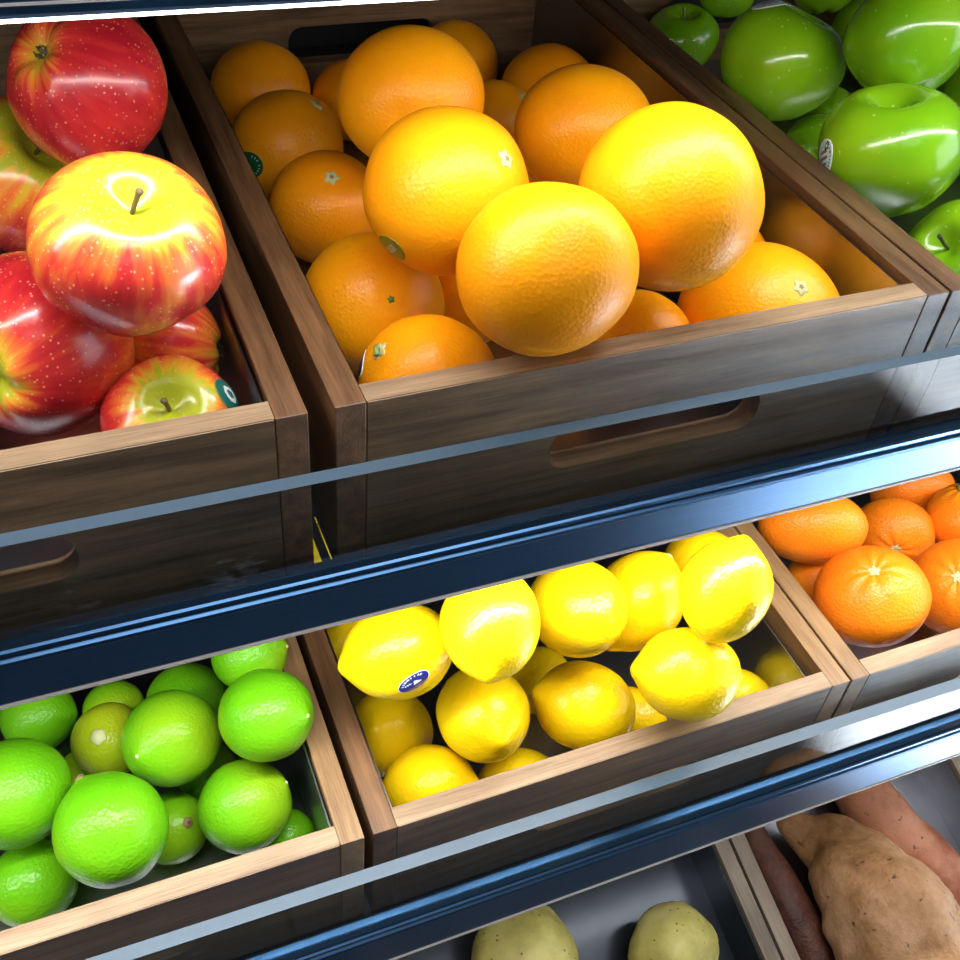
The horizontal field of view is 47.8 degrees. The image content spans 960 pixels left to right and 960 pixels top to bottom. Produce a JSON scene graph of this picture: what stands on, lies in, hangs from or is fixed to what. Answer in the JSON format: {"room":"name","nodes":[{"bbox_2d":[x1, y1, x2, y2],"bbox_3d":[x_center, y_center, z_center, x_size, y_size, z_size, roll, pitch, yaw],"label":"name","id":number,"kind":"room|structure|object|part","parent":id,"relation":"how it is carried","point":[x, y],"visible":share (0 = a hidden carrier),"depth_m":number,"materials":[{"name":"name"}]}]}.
{"room":"supermarket","nodes":[
{"label":"supermarket","id":0,"kind":"room"},
{"bbox_2d":[137,0,766,47],"bbox_3d":[-0.153,-0.328,1.049,1.570,1.600,0.028,-12,47,-19],"label":"wall","id":1,"kind":"structure","parent":0,"point":[309,36],"depth_m":0.97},
{"bbox_2d":[0,0,421,23],"bbox_3d":[-0.011,-0.396,0.593,1.570,0.057,0.576,-12,47,-19],"label":"display shelf","id":2,"kind":"object","parent":1,"relation":"attached to","point":[11,11],"visible":1,"depth_m":0.34,"materials":[{"name":"black metal"}]},
{"bbox_3d":[0.095,-0.196,0.415,1.570,0.016,0.001,-12,47,-19],"label":"rail trim","id":3,"kind":"part","parent":2,"relation":"part of","materials":[{"name":"metal"}]},
{"bbox_3d":[0.095,-0.209,0.408,1.570,0.054,0.009,-12,47,-19],"label":"rail","id":4,"kind":"part","parent":2,"relation":"part of","materials":[{"name":"blue metal"}]},
{"bbox_2d":[0,16,959,709],"bbox_3d":[-0.019,-0.207,0.740,1.570,0.102,0.630,-12,47,-19],"label":"display shelf","id":5,"kind":"object","parent":1,"relation":"attached to","point":[59,661],"visible":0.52,"depth_m":0.51,"materials":[{"name":"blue metal"}]},
{"bbox_2d":[0,16,313,641],"bbox_3d":[-0.321,-0.124,0.598,0.330,0.100,0.500,-12,47,-19],"label":"wooden crate","id":6,"kind":"object","parent":5,"relation":"on","point":[50,583],"visible":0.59,"depth_m":0.47,"materials":[{"name":"brown wood"}]},
{"bbox_2d":[0,95,65,252],"bbox_3d":[-0.251,-0.163,0.584,0.084,0.082,0.085,11,44,5],"label":"apple","id":7,"kind":"object","parent":6,"relation":"in","point":[25,169],"visible":0.38,"depth_m":0.55,"materials":[{"name":"red food"}]},
{"bbox_3d":[-0.230,-0.174,0.565,0.005,0.017,0.004,55,38,-13],"label":"stem","id":8,"kind":"part","parent":7,"relation":"part of","materials":[{"name":"brown plant"}]},
{"bbox_2d":[0,251,134,436],"bbox_3d":[-0.197,-0.059,0.483,0.081,0.081,0.075,13,44,7],"label":"apple","id":9,"kind":"object","parent":6,"relation":"in","point":[57,370],"visible":0.66,"depth_m":0.46,"materials":[{"name":"red food"}]},
{"bbox_2d":[6,17,167,164],"bbox_3d":[-0.194,-0.195,0.540,0.077,0.079,0.077,7,44,0],"label":"apple","id":10,"kind":"object","parent":6,"relation":"in","point":[77,89],"visible":0.86,"depth_m":0.51,"materials":[{"name":"red food"}]},
{"bbox_2d":[26,151,226,336],"bbox_3d":[-0.142,-0.093,0.439,0.077,0.071,0.077,5,44,-2],"label":"apple","id":11,"kind":"object","parent":6,"relation":"in","point":[121,243],"visible":1,"depth_m":0.41,"materials":[{"name":"red food"}]},
{"bbox_3d":[-0.132,-0.107,0.417,0.004,0.016,0.003,5,63,-20],"label":"stem","id":12,"kind":"part","parent":11,"relation":"part of","materials":[{"name":"brown plant"}]},
{"bbox_2d":[99,354,239,431],"bbox_3d":[-0.139,-0.024,0.489,0.060,0.060,0.059,28,48,22],"label":"apple","id":13,"kind":"object","parent":6,"relation":"in","point":[167,386],"visible":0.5,"depth_m":0.47,"materials":[{"name":"red food"}]},
{"bbox_3d":[-0.136,-0.032,0.469,0.004,0.013,0.003,-17,76,-17],"label":"stem","id":14,"kind":"part","parent":13,"relation":"part of","materials":[{"name":"brown plant"}]},
{"bbox_2d":[133,305,222,373],"bbox_3d":[-0.150,-0.065,0.526,0.050,0.054,0.053,7,44,1],"label":"apple","id":15,"kind":"object","parent":6,"relation":"in","point":[197,337],"visible":0.41,"depth_m":0.51,"materials":[{"name":"red food"}]},
{"bbox_3d":[0.092,0.016,0.558,1.570,0.046,0.016,-12,47,-19],"label":"rail","id":16,"kind":"part","parent":5,"relation":"part of","materials":[{"name":"blue metal"}]},
{"bbox_2d":[144,0,948,563],"bbox_3d":[-0.005,-0.194,0.707,0.330,0.100,0.500,-12,47,-19],"label":"wooden crate","id":17,"kind":"object","parent":5,"relation":"on","point":[887,306],"visible":0.59,"depth_m":0.56,"materials":[{"name":"brown wood"}]},
{"bbox_2d":[210,41,309,125],"bbox_3d":[-0.162,-0.284,0.796,0.073,0.071,0.070,6,44,-1],"label":"orange","id":18,"kind":"object","parent":17,"relation":"in","point":[248,70],"visible":0.62,"depth_m":0.77,"materials":[{"name":"orange food"}]},
{"bbox_2d":[232,89,342,199],"bbox_3d":[-0.131,-0.226,0.737,0.076,0.074,0.074,5,44,-1],"label":"orange","id":19,"kind":"object","parent":17,"relation":"in","point":[275,128],"visible":0.54,"depth_m":0.71,"materials":[{"name":"orange food"}]},
{"bbox_2d":[269,150,372,262],"bbox_3d":[-0.098,-0.173,0.687,0.071,0.070,0.071,6,44,0],"label":"orange","id":20,"kind":"object","parent":17,"relation":"in","point":[316,199],"visible":0.73,"depth_m":0.66,"materials":[{"name":"orange food"}]},
{"bbox_2d":[312,59,351,140],"bbox_3d":[-0.096,-0.286,0.815,0.059,0.059,0.058,7,44,1],"label":"orange","id":21,"kind":"object","parent":17,"relation":"in","point":[325,86],"visible":0.17,"depth_m":0.79,"materials":[{"name":"orange food"}]},
{"bbox_2d":[305,232,444,373],"bbox_3d":[-0.059,-0.096,0.590,0.077,0.077,0.076,-27,53,-30],"label":"orange","id":22,"kind":"object","parent":17,"relation":"in","point":[360,288],"visible":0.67,"depth_m":0.56,"materials":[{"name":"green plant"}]},
{"bbox_2d":[336,25,484,157],"bbox_3d":[-0.040,-0.217,0.616,0.084,0.078,0.076,5,44,-1],"label":"orange","id":23,"kind":"object","parent":17,"relation":"in","point":[396,72],"visible":0.73,"depth_m":0.58,"materials":[{"name":"orange food"}]},
{"bbox_2d":[358,314,493,383],"bbox_3d":[-0.026,-0.050,0.545,0.070,0.065,0.065,3,44,-3],"label":"orange","id":24,"kind":"object","parent":17,"relation":"in","point":[420,343],"visible":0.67,"depth_m":0.52,"materials":[{"name":"orange food"}]},
{"bbox_3d":[-0.049,-0.061,0.518,0.011,0.006,0.015,28,18,-38],"label":"stem","id":25,"kind":"part","parent":24,"relation":"part of","materials":[{"name":"green plant"}]},
{"bbox_2d":[363,105,528,275],"bbox_3d":[-0.016,-0.139,0.522,0.080,0.079,0.080,5,44,-2],"label":"orange","id":26,"kind":"object","parent":17,"relation":"in","point":[427,177],"visible":0.86,"depth_m":0.49,"materials":[{"name":"orange food"}]},
{"bbox_2d":[438,276,490,342],"bbox_3d":[-0.011,-0.106,0.636,0.059,0.058,0.057,3,44,-3],"label":"orange","id":27,"kind":"object","parent":17,"relation":"in","point":[454,309],"visible":0.16,"depth_m":0.61,"materials":[{"name":"orange food"}]},
{"bbox_2d":[432,20,497,80],"bbox_3d":[-0.019,-0.332,0.865,0.067,0.067,0.066,6,44,-1],"label":"orange","id":28,"kind":"object","parent":17,"relation":"in","point":[472,37],"visible":0.27,"depth_m":0.84,"materials":[{"name":"orange food"}]},
{"bbox_2d":[483,79,525,140],"bbox_3d":[0.011,-0.259,0.790,0.064,0.062,0.062,5,44,-1],"label":"orange","id":29,"kind":"object","parent":17,"relation":"in","point":[502,101],"visible":0.25,"depth_m":0.76,"materials":[{"name":"orange food"}]},
{"bbox_2d":[526,168,539,182],"bbox_3d":[0.030,-0.194,0.729,0.065,0.062,0.062,4,44,-2],"label":"orange","id":30,"kind":"object","parent":17,"relation":"in","point":[532,179],"visible":0.02,"depth_m":0.70,"materials":[{"name":"orange food"}]},
{"bbox_2d":[502,43,588,92],"bbox_3d":[0.052,-0.296,0.827,0.074,0.069,0.069,4,44,-2],"label":"orange","id":31,"kind":"object","parent":17,"relation":"in","point":[535,62],"visible":0.24,"depth_m":0.80,"materials":[{"name":"orange food"}]},
{"bbox_2d":[456,182,639,356],"bbox_3d":[0.029,-0.092,0.473,0.080,0.074,0.074,5,44,-1],"label":"orange","id":32,"kind":"object","parent":17,"relation":"in","point":[544,269],"visible":1,"depth_m":0.45,"materials":[{"name":"orange food"}]},
{"bbox_2d":[514,63,649,185],"bbox_3d":[0.064,-0.214,0.665,0.086,0.077,0.075,5,44,-2],"label":"orange","id":33,"kind":"object","parent":17,"relation":"in","point":[562,116],"visible":0.66,"depth_m":0.64,"materials":[{"name":"orange food"}]},
{"bbox_2d":[595,289,688,340],"bbox_3d":[0.088,-0.074,0.597,0.058,0.060,0.058,4,44,-2],"label":"orange","id":34,"kind":"object","parent":17,"relation":"in","point":[648,310],"visible":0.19,"depth_m":0.57,"materials":[{"name":"orange food"}]},
{"bbox_2d":[578,101,764,291],"bbox_3d":[0.089,-0.132,0.510,0.087,0.086,0.085,6,44,0],"label":"orange","id":35,"kind":"object","parent":17,"relation":"in","point":[687,183],"visible":0.88,"depth_m":0.48,"materials":[{"name":"orange food"}]},
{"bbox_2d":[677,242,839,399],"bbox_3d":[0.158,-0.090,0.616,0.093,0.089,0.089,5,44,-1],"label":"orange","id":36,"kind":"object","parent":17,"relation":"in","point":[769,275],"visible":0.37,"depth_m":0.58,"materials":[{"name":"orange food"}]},
{"bbox_2d":[753,232,764,241],"bbox_3d":[0.150,-0.135,0.671,0.057,0.057,0.056,7,44,1],"label":"orange","id":37,"kind":"object","parent":17,"relation":"in","point":[759,238],"visible":0.02,"depth_m":0.65,"materials":[{"name":"orange food"}]},
{"bbox_2d":[603,0,959,434],"bbox_3d":[0.302,-0.262,0.813,0.330,0.100,0.500,-12,47,-19],"label":"wooden crate","id":38,"kind":"object","parent":5,"relation":"on","point":[931,395],"visible":0.26,"depth_m":0.64,"materials":[{"name":"brown wood"}]},
{"bbox_2d":[649,3,719,65],"bbox_3d":[0.171,-0.377,0.930,0.064,0.058,0.064,-30,54,-32],"label":"apple","id":39,"kind":"object","parent":38,"relation":"in","point":[689,26],"visible":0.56,"depth_m":0.91,"materials":[{"name":"green food"}]},
{"bbox_3d":[0.172,-0.393,0.914,0.004,0.014,0.005,-4,51,-5],"label":"stem","id":40,"kind":"part","parent":39,"relation":"part of","materials":[{"name":"green food"}]},
{"bbox_2d":[699,0,753,17],"bbox_3d":[0.211,-0.421,0.919,0.053,0.052,0.051,-25,52,-29],"label":"apple","id":41,"kind":"object","parent":38,"relation":"in","point":[716,8],"visible":0.98,"depth_m":0.91,"materials":[{"name":"green food"}]},
{"bbox_2d":[720,0,846,121],"bbox_3d":[0.206,-0.285,0.742,0.085,0.077,0.084,8,44,1],"label":"apple","id":42,"kind":"object","parent":38,"relation":"in","point":[784,61],"visible":0.89,"depth_m":0.71,"materials":[{"name":"green food"}]},
{"bbox_2d":[786,113,828,160],"bbox_3d":[0.254,-0.243,0.811,0.060,0.059,0.053,2,44,-4],"label":"apple","id":43,"kind":"object","parent":38,"relation":"in","point":[805,131],"visible":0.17,"depth_m":0.79,"materials":[{"name":"green food"}]},
{"bbox_2d":[793,0,851,13],"bbox_3d":[0.301,-0.438,0.945,0.065,0.061,0.063,-26,52,-29],"label":"apple","id":44,"kind":"object","parent":38,"relation":"in","point":[809,6],"visible":0.94,"depth_m":0.94,"materials":[{"name":"green food"}]},
{"bbox_2d":[797,87,849,120],"bbox_3d":[0.280,-0.291,0.873,0.048,0.047,0.045,-1,44,-7],"label":"apple","id":45,"kind":"object","parent":38,"relation":"in","point":[840,93],"visible":0.1,"depth_m":0.85,"materials":[{"name":"green food"}]},
{"bbox_2d":[831,0,863,39],"bbox_3d":[0.345,-0.402,0.972,0.056,0.059,0.059,-26,52,-30],"label":"apple","id":46,"kind":"object","parent":38,"relation":"in","point":[841,19],"visible":0.16,"depth_m":0.96,"materials":[{"name":"green food"}]},
{"bbox_2d":[818,82,959,217],"bbox_3d":[0.251,-0.201,0.664,0.088,0.078,0.087,-26,52,-29],"label":"apple","id":47,"kind":"object","parent":38,"relation":"in","point":[897,145],"visible":0.91,"depth_m":0.63,"materials":[{"name":"green food"}]},
{"bbox_2d":[842,0,959,88],"bbox_3d":[0.271,-0.280,0.685,0.078,0.074,0.074,5,44,-1],"label":"apple","id":48,"kind":"object","parent":38,"relation":"in","point":[885,41],"visible":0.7,"depth_m":0.66,"materials":[{"name":"green food"}]},
{"bbox_2d":[908,199,959,274],"bbox_3d":[0.309,-0.140,0.696,0.072,0.074,0.072,5,44,-1],"label":"apple","id":49,"kind":"object","parent":38,"relation":"in","point":[938,231],"visible":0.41,"depth_m":0.68,"materials":[{"name":"green food"}]},
{"bbox_3d":[0.290,-0.148,0.677,0.022,0.004,0.005,19,-1,-42],"label":"stem","id":50,"kind":"part","parent":49,"relation":"part of","materials":[{"name":"brown plant"}]},
{"bbox_2d":[939,66,959,106],"bbox_3d":[0.400,-0.308,0.862,0.064,0.063,0.065,-27,53,-30],"label":"apple","id":51,"kind":"object","parent":38,"relation":"in","point":[951,87],"visible":0.27,"depth_m":0.85,"materials":[{"name":"green food"}]},
{"bbox_2d":[85,677,959,959],"bbox_3d":[-0.030,0.000,0.904,1.570,0.116,0.682,-12,47,-19],"label":"display shelf","id":52,"kind":"object","parent":1,"relation":"attached to","point":[397,931],"visible":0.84,"depth_m":0.69,"materials":[{"name":"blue metal"}]},
{"bbox_2d":[0,636,363,959],"bbox_3d":[-0.314,0.106,0.755,0.330,0.100,0.500,-12,47,-19],"label":"wooden crate","id":53,"kind":"object","parent":52,"relation":"on","point":[215,882],"visible":0.31,"depth_m":0.61,"materials":[{"name":"brown wood"}]},
{"bbox_2d":[0,737,72,849],"bbox_3d":[-0.268,0.181,0.625,0.062,0.063,0.063,7,44,1],"label":"lime","id":54,"kind":"object","parent":53,"relation":"in","point":[35,777],"visible":0.96,"depth_m":0.61,"materials":[{"name":"green food"}]},
{"bbox_2d":[0,693,77,747],"bbox_3d":[-0.298,0.159,0.730,0.048,0.048,0.048,-26,52,-30],"label":"lime","id":55,"kind":"object","parent":53,"relation":"in","point":[51,720],"visible":0.62,"depth_m":0.71,"materials":[{"name":"green food"}]},
{"bbox_2d":[0,839,78,926],"bbox_3d":[-0.267,0.241,0.647,0.051,0.050,0.051,4,44,-2],"label":"lime","id":56,"kind":"object","parent":53,"relation":"in","point":[34,885],"visible":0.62,"depth_m":0.63,"materials":[{"name":"green food"}]},
{"bbox_2d":[64,752,89,782],"bbox_3d":[-0.258,0.194,0.706,0.037,0.037,0.038,5,44,-1],"label":"lime","id":57,"kind":"object","parent":53,"relation":"in","point":[75,770],"visible":0.06,"depth_m":0.69,"materials":[{"name":"green food"}]},
{"bbox_2d":[70,702,132,773],"bbox_3d":[-0.235,0.165,0.687,0.047,0.048,0.048,4,44,-2],"label":"lime","id":58,"kind":"object","parent":53,"relation":"in","point":[95,741],"visible":0.7,"depth_m":0.67,"materials":[{"name":"green food"}]},
{"bbox_2d":[52,771,168,888],"bbox_3d":[-0.209,0.198,0.614,0.063,0.063,0.062,5,44,-2],"label":"lime","id":59,"kind":"object","parent":53,"relation":"in","point":[110,829],"visible":1,"depth_m":0.59,"materials":[{"name":"green food"}]},
{"bbox_2d":[82,680,143,714],"bbox_3d":[-0.251,0.158,0.742,0.041,0.042,0.042,4,44,-2],"label":"lime","id":60,"kind":"object","parent":53,"relation":"in","point":[120,691],"visible":0.45,"depth_m":0.73,"materials":[{"name":"green food"}]},
{"bbox_2d":[157,791,205,864],"bbox_3d":[-0.194,0.219,0.681,0.045,0.045,0.045,6,44,-1],"label":"lime","id":61,"kind":"object","parent":53,"relation":"in","point":[185,839],"visible":0.53,"depth_m":0.67,"materials":[{"name":"green food"}]},
{"bbox_2d":[146,663,225,716],"bbox_3d":[-0.201,0.152,0.743,0.054,0.054,0.055,4,44,-3],"label":"lime","id":62,"kind":"object","parent":53,"relation":"in","point":[200,680],"visible":0.52,"depth_m":0.73,"materials":[{"name":"green food"}]},
{"bbox_2d":[179,745,234,800],"bbox_3d":[-0.180,0.193,0.715,0.038,0.038,0.039,9,44,3],"label":"lime","id":63,"kind":"object","parent":53,"relation":"in","point":[194,788],"visible":0.34,"depth_m":0.70,"materials":[{"name":"green food"}]},
{"bbox_2d":[121,689,221,786],"bbox_3d":[-0.189,0.158,0.663,0.059,0.058,0.059,7,44,1],"label":"lime","id":64,"kind":"object","parent":63,"relation":"on","point":[170,738],"visible":0.99,"depth_m":0.64,"materials":[{"name":"green food"}]},
{"bbox_2d":[197,759,291,854],"bbox_3d":[-0.143,0.198,0.659,0.057,0.056,0.055,4,44,-2],"label":"lime","id":65,"kind":"object","parent":53,"relation":"in","point":[244,805],"visible":0.98,"depth_m":0.64,"materials":[{"name":"green food"}]},
{"bbox_2d":[211,639,287,685],"bbox_3d":[-0.144,0.109,0.677,0.046,0.046,0.046,-26,52,-29],"label":"lime","id":66,"kind":"object","parent":53,"relation":"in","point":[228,667],"visible":0.59,"depth_m":0.66,"materials":[{"name":"green food"}]},
{"bbox_2d":[218,668,313,761],"bbox_3d":[-0.127,0.139,0.640,0.056,0.055,0.054,4,44,-2],"label":"lime","id":67,"kind":"object","parent":53,"relation":"in","point":[265,715],"visible":1,"depth_m":0.62,"materials":[{"name":"green food"}]},
{"bbox_2d":[265,809,314,847],"bbox_3d":[-0.122,0.227,0.688,0.036,0.036,0.036,4,44,-2],"label":"lime","id":68,"kind":"object","parent":53,"relation":"in","point":[299,824],"visible":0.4,"depth_m":0.68,"materials":[{"name":"green food"}]},
{"bbox_2d":[295,527,849,912],"bbox_3d":[-0.004,0.037,0.862,0.330,0.100,0.500,-12,47,-19],"label":"wooden crate","id":69,"kind":"object","parent":52,"relation":"on","point":[806,685],"visible":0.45,"depth_m":0.69,"materials":[{"name":"brown wood"}]},
{"bbox_2d":[313,523,331,562],"bbox_3d":[-0.128,0.058,0.858,0.051,0.048,0.049,-28,53,-31],"label":"lemon","id":70,"kind":"object","parent":69,"relation":"in","point":[317,558],"visible":0.02,"depth_m":0.84,"materials":[{"name":"yellow food"}]},
{"bbox_2d":[326,621,356,660],"bbox_3d":[-0.092,0.117,0.795,0.050,0.049,0.052,4,44,-2],"label":"lemon","id":71,"kind":"object","parent":69,"relation":"in","point":[338,634],"visible":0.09,"depth_m":0.77,"materials":[{"name":"yellow food"}]},
{"bbox_2d":[355,695,432,776],"bbox_3d":[-0.061,0.172,0.737,0.058,0.066,0.060,19,45,14],"label":"lemon","id":72,"kind":"object","parent":69,"relation":"in","point":[390,727],"visible":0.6,"depth_m":0.71,"materials":[{"name":"yellow food"}]},
{"bbox_2d":[337,605,451,700],"bbox_3d":[-0.047,0.099,0.627,0.061,0.056,0.060,20,45,14],"label":"lemon","id":73,"kind":"object","parent":69,"relation":"in","point":[402,654],"visible":0.8,"depth_m":0.61,"materials":[{"name":"yellow food"}]},
{"bbox_2d":[439,579,539,683],"bbox_3d":[0.006,0.079,0.602,0.059,0.057,0.062,-25,52,-29],"label":"lemon","id":74,"kind":"object","parent":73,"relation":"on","point":[490,634],"visible":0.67,"depth_m":0.58,"materials":[{"name":"yellow food"}]},
{"bbox_2d":[382,744,478,806],"bbox_3d":[-0.032,0.197,0.694,0.057,0.055,0.058,-25,52,-28],"label":"lemon","id":75,"kind":"object","parent":69,"relation":"in","point":[423,770],"visible":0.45,"depth_m":0.68,"materials":[{"name":"yellow food"}]},
{"bbox_2d":[436,670,529,762],"bbox_3d":[0.002,0.148,0.686,0.060,0.060,0.067,4,44,-3],"label":"lemon","id":76,"kind":"object","parent":69,"relation":"in","point":[481,722],"visible":0.88,"depth_m":0.66,"materials":[{"name":"yellow food"}]},
{"bbox_2d":[478,747,548,779],"bbox_3d":[0.025,0.203,0.720,0.054,0.050,0.050,-27,53,-30],"label":"lemon","id":77,"kind":"object","parent":69,"relation":"in","point":[521,757],"visible":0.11,"depth_m":0.71,"materials":[{"name":"yellow food"}]},
{"bbox_2d":[512,647,566,713],"bbox_3d":[0.043,0.145,0.783,0.051,0.050,0.049,-25,52,-28],"label":"lemon","id":78,"kind":"object","parent":69,"relation":"in","point":[542,660],"visible":0.3,"depth_m":0.76,"materials":[{"name":"yellow food"}]},
{"bbox_2d":[530,562,627,657],"bbox_3d":[0.059,0.078,0.658,0.061,0.062,0.064,5,44,-1],"label":"lemon","id":79,"kind":"object","parent":69,"relation":"in","point":[583,609],"visible":0.88,"depth_m":0.63,"materials":[{"name":"yellow food"}]},
{"bbox_2d":[531,660,635,748],"bbox_3d":[0.069,0.147,0.706,0.062,0.058,0.061,-26,52,-30],"label":"lemon","id":80,"kind":"object","parent":69,"relation":"in","point":[578,704],"visible":0.91,"depth_m":0.69,"materials":[{"name":"yellow food"}]},
{"bbox_2d":[606,551,682,651],"bbox_3d":[0.103,0.079,0.706,0.060,0.062,0.061,6,44,0],"label":"lemon","id":81,"kind":"object","parent":69,"relation":"in","point":[649,580],"visible":0.7,"depth_m":0.68,"materials":[{"name":"yellow food"}]},
{"bbox_2d":[628,686,666,731],"bbox_3d":[0.107,0.170,0.762,0.051,0.050,0.047,3,44,-4],"label":"lemon","id":82,"kind":"object","parent":69,"relation":"in","point":[646,716],"visible":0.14,"depth_m":0.74,"materials":[{"name":"yellow food"}]},
{"bbox_2d":[630,627,742,721],"bbox_3d":[0.127,0.119,0.662,0.063,0.057,0.059,-27,53,-30],"label":"lemon","id":83,"kind":"object","parent":69,"relation":"in","point":[682,677],"visible":0.98,"depth_m":0.64,"materials":[{"name":"yellow food"}]},
{"bbox_2d":[678,535,773,643],"bbox_3d":[0.144,0.065,0.639,0.055,0.058,0.054,-20,49,-25],"label":"lemon","id":84,"kind":"object","parent":83,"relation":"on","point":[726,588],"visible":1,"depth_m":0.62,"materials":[{"name":"yellow food"}]},
{"bbox_2d":[664,531,727,573],"bbox_3d":[0.159,0.059,0.783,0.052,0.048,0.052,19,45,13],"label":"lemon","id":85,"kind":"object","parent":69,"relation":"in","point":[682,550],"visible":0.2,"depth_m":0.77,"materials":[{"name":"yellow food"}]},
{"bbox_2d":[735,669,768,698],"bbox_3d":[0.184,0.157,0.782,0.046,0.044,0.045,-24,51,-28],"label":"lemon","id":86,"kind":"object","parent":69,"relation":"in","point":[751,683],"visible":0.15,"depth_m":0.77,"materials":[{"name":"yellow food"}]},
{"bbox_2d":[733,470,959,760],"bbox_3d":[0.303,-0.031,0.968,0.330,0.100,0.500,-12,47,-19],"label":"wooden crate","id":87,"kind":"object","parent":52,"relation":"on","point":[927,658],"visible":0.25,"depth_m":0.76,"materials":[{"name":"brown wood"}]},
{"bbox_2d":[788,561,824,600],"bbox_3d":[0.274,0.084,0.866,0.061,0.060,0.052,7,44,0],"label":"mandarin","id":88,"kind":"object","parent":87,"relation":"in","point":[805,575],"visible":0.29,"depth_m":0.85,"materials":[{"name":"orange food"}]},
{"bbox_2d":[757,498,867,563],"bbox_3d":[0.255,0.036,0.832,0.082,0.063,0.056,8,44,2],"label":"mandarin","id":89,"kind":"object","parent":87,"relation":"in","point":[815,534],"visible":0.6,"depth_m":0.81,"materials":[{"name":"orange food"}]},
{"bbox_2d":[813,545,931,647],"bbox_3d":[0.285,0.085,0.790,0.082,0.068,0.077,6,44,0],"label":"mandarin","id":90,"kind":"object","parent":87,"relation":"in","point":[872,596],"visible":0.94,"depth_m":0.77,"materials":[{"name":"orange food"}]},
{"bbox_2d":[861,497,934,560],"bbox_3d":[0.345,0.044,0.906,0.067,0.062,0.054,9,44,2],"label":"mandarin","id":91,"kind":"object","parent":87,"relation":"in","point":[901,525],"visible":0.68,"depth_m":0.88,"materials":[{"name":"orange food"}]},
{"bbox_2d":[869,472,954,509],"bbox_3d":[0.381,0.009,0.956,0.072,0.059,0.052,7,44,0],"label":"mandarin","id":92,"kind":"object","parent":87,"relation":"in","point":[919,492],"visible":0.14,"depth_m":0.93,"materials":[{"name":"orange food"}]},
{"bbox_2d":[914,538,959,633],"bbox_3d":[0.377,0.084,0.850,0.074,0.072,0.077,-24,51,-28],"label":"mandarin","id":93,"kind":"object","parent":87,"relation":"in","point":[940,562],"visible":0.76,"depth_m":0.83,"materials":[{"name":"orange food"}]},
{"bbox_2d":[925,483,959,541],"bbox_3d":[0.404,0.030,0.904,0.061,0.057,0.061,5,44,-1],"label":"mandarin","id":94,"kind":"object","parent":87,"relation":"in","point":[943,507],"visible":0.66,"depth_m":0.89,"materials":[{"name":"orange food"}]},
{"bbox_3d":[1.415,1.622,0.370,8.000,0.030,4.602,-12,47,-19],"label":"floor","id":95,"kind":"structure","parent":0,"visible":0},
{"bbox_3d":[0.017,0.371,1.003,1.570,0.169,0.541,-12,47,-19],"label":"display shelf","id":96,"kind":"object","parent":95,"relation":"on","visible":0},
{"bbox_2d":[396,839,780,959],"bbox_3d":[0.051,0.340,0.981,0.330,0.207,0.499,-12,47,-19],"label":"wooden crate","id":97,"kind":"object","parent":96,"relation":"on","point":[601,920],"visible":0.02,"depth_m":0.98,"materials":[{"name":"pale grey wood"},{"name":"plywood"},{"name":"steel"}]},
{"bbox_2d":[471,905,578,959],"bbox_3d":[0.037,0.403,0.901,0.090,0.087,0.100,3,44,-3],"label":"potato","id":98,"kind":"object","parent":97,"relation":"in","point":[539,933],"visible":0.82,"depth_m":0.88,"materials":[{"name":"yellow food"}]},
{"bbox_2d":[628,901,718,959],"bbox_3d":[0.168,0.407,0.937,0.076,0.075,0.076,18,45,12],"label":"potato","id":99,"kind":"object","parent":97,"relation":"in","point":[671,930],"visible":1,"depth_m":0.92,"materials":[{"name":"yellow food"}]},
{"bbox_2d":[728,755,959,959],"bbox_3d":[0.338,0.294,1.068,0.268,0.207,0.499,-12,47,-19],"label":"wooden crate","id":100,"kind":"object","parent":96,"relation":"on","point":[933,791],"visible":0.02,"depth_m":1.07,"materials":[{"name":"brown wood"}]},
{"bbox_2d":[744,826,834,959],"bbox_3d":[0.286,0.397,0.987,0.043,0.073,0.203,-12,47,-19],"label":"sweet potato","id":101,"kind":"object","parent":100,"relation":"in","point":[800,917],"visible":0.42,"depth_m":0.97,"materials":[{"name":"brown food"}]},
{"bbox_2d":[776,813,959,959],"bbox_3d":[0.357,0.384,0.964,0.128,0.124,0.221,-12,47,-19],"label":"sweet potato","id":102,"kind":"object","parent":100,"relation":"in","point":[875,900],"visible":0.88,"depth_m":0.93,"materials":[{"name":"brown food"}]},
{"bbox_2d":[835,781,959,905],"bbox_3d":[0.420,0.367,1.023,0.066,0.100,0.223,-27,52,-30],"label":"sweet potato","id":103,"kind":"object","parent":100,"relation":"in","point":[881,808],"visible":0.35,"depth_m":1.01,"materials":[{"name":"brown food"}]}
]}

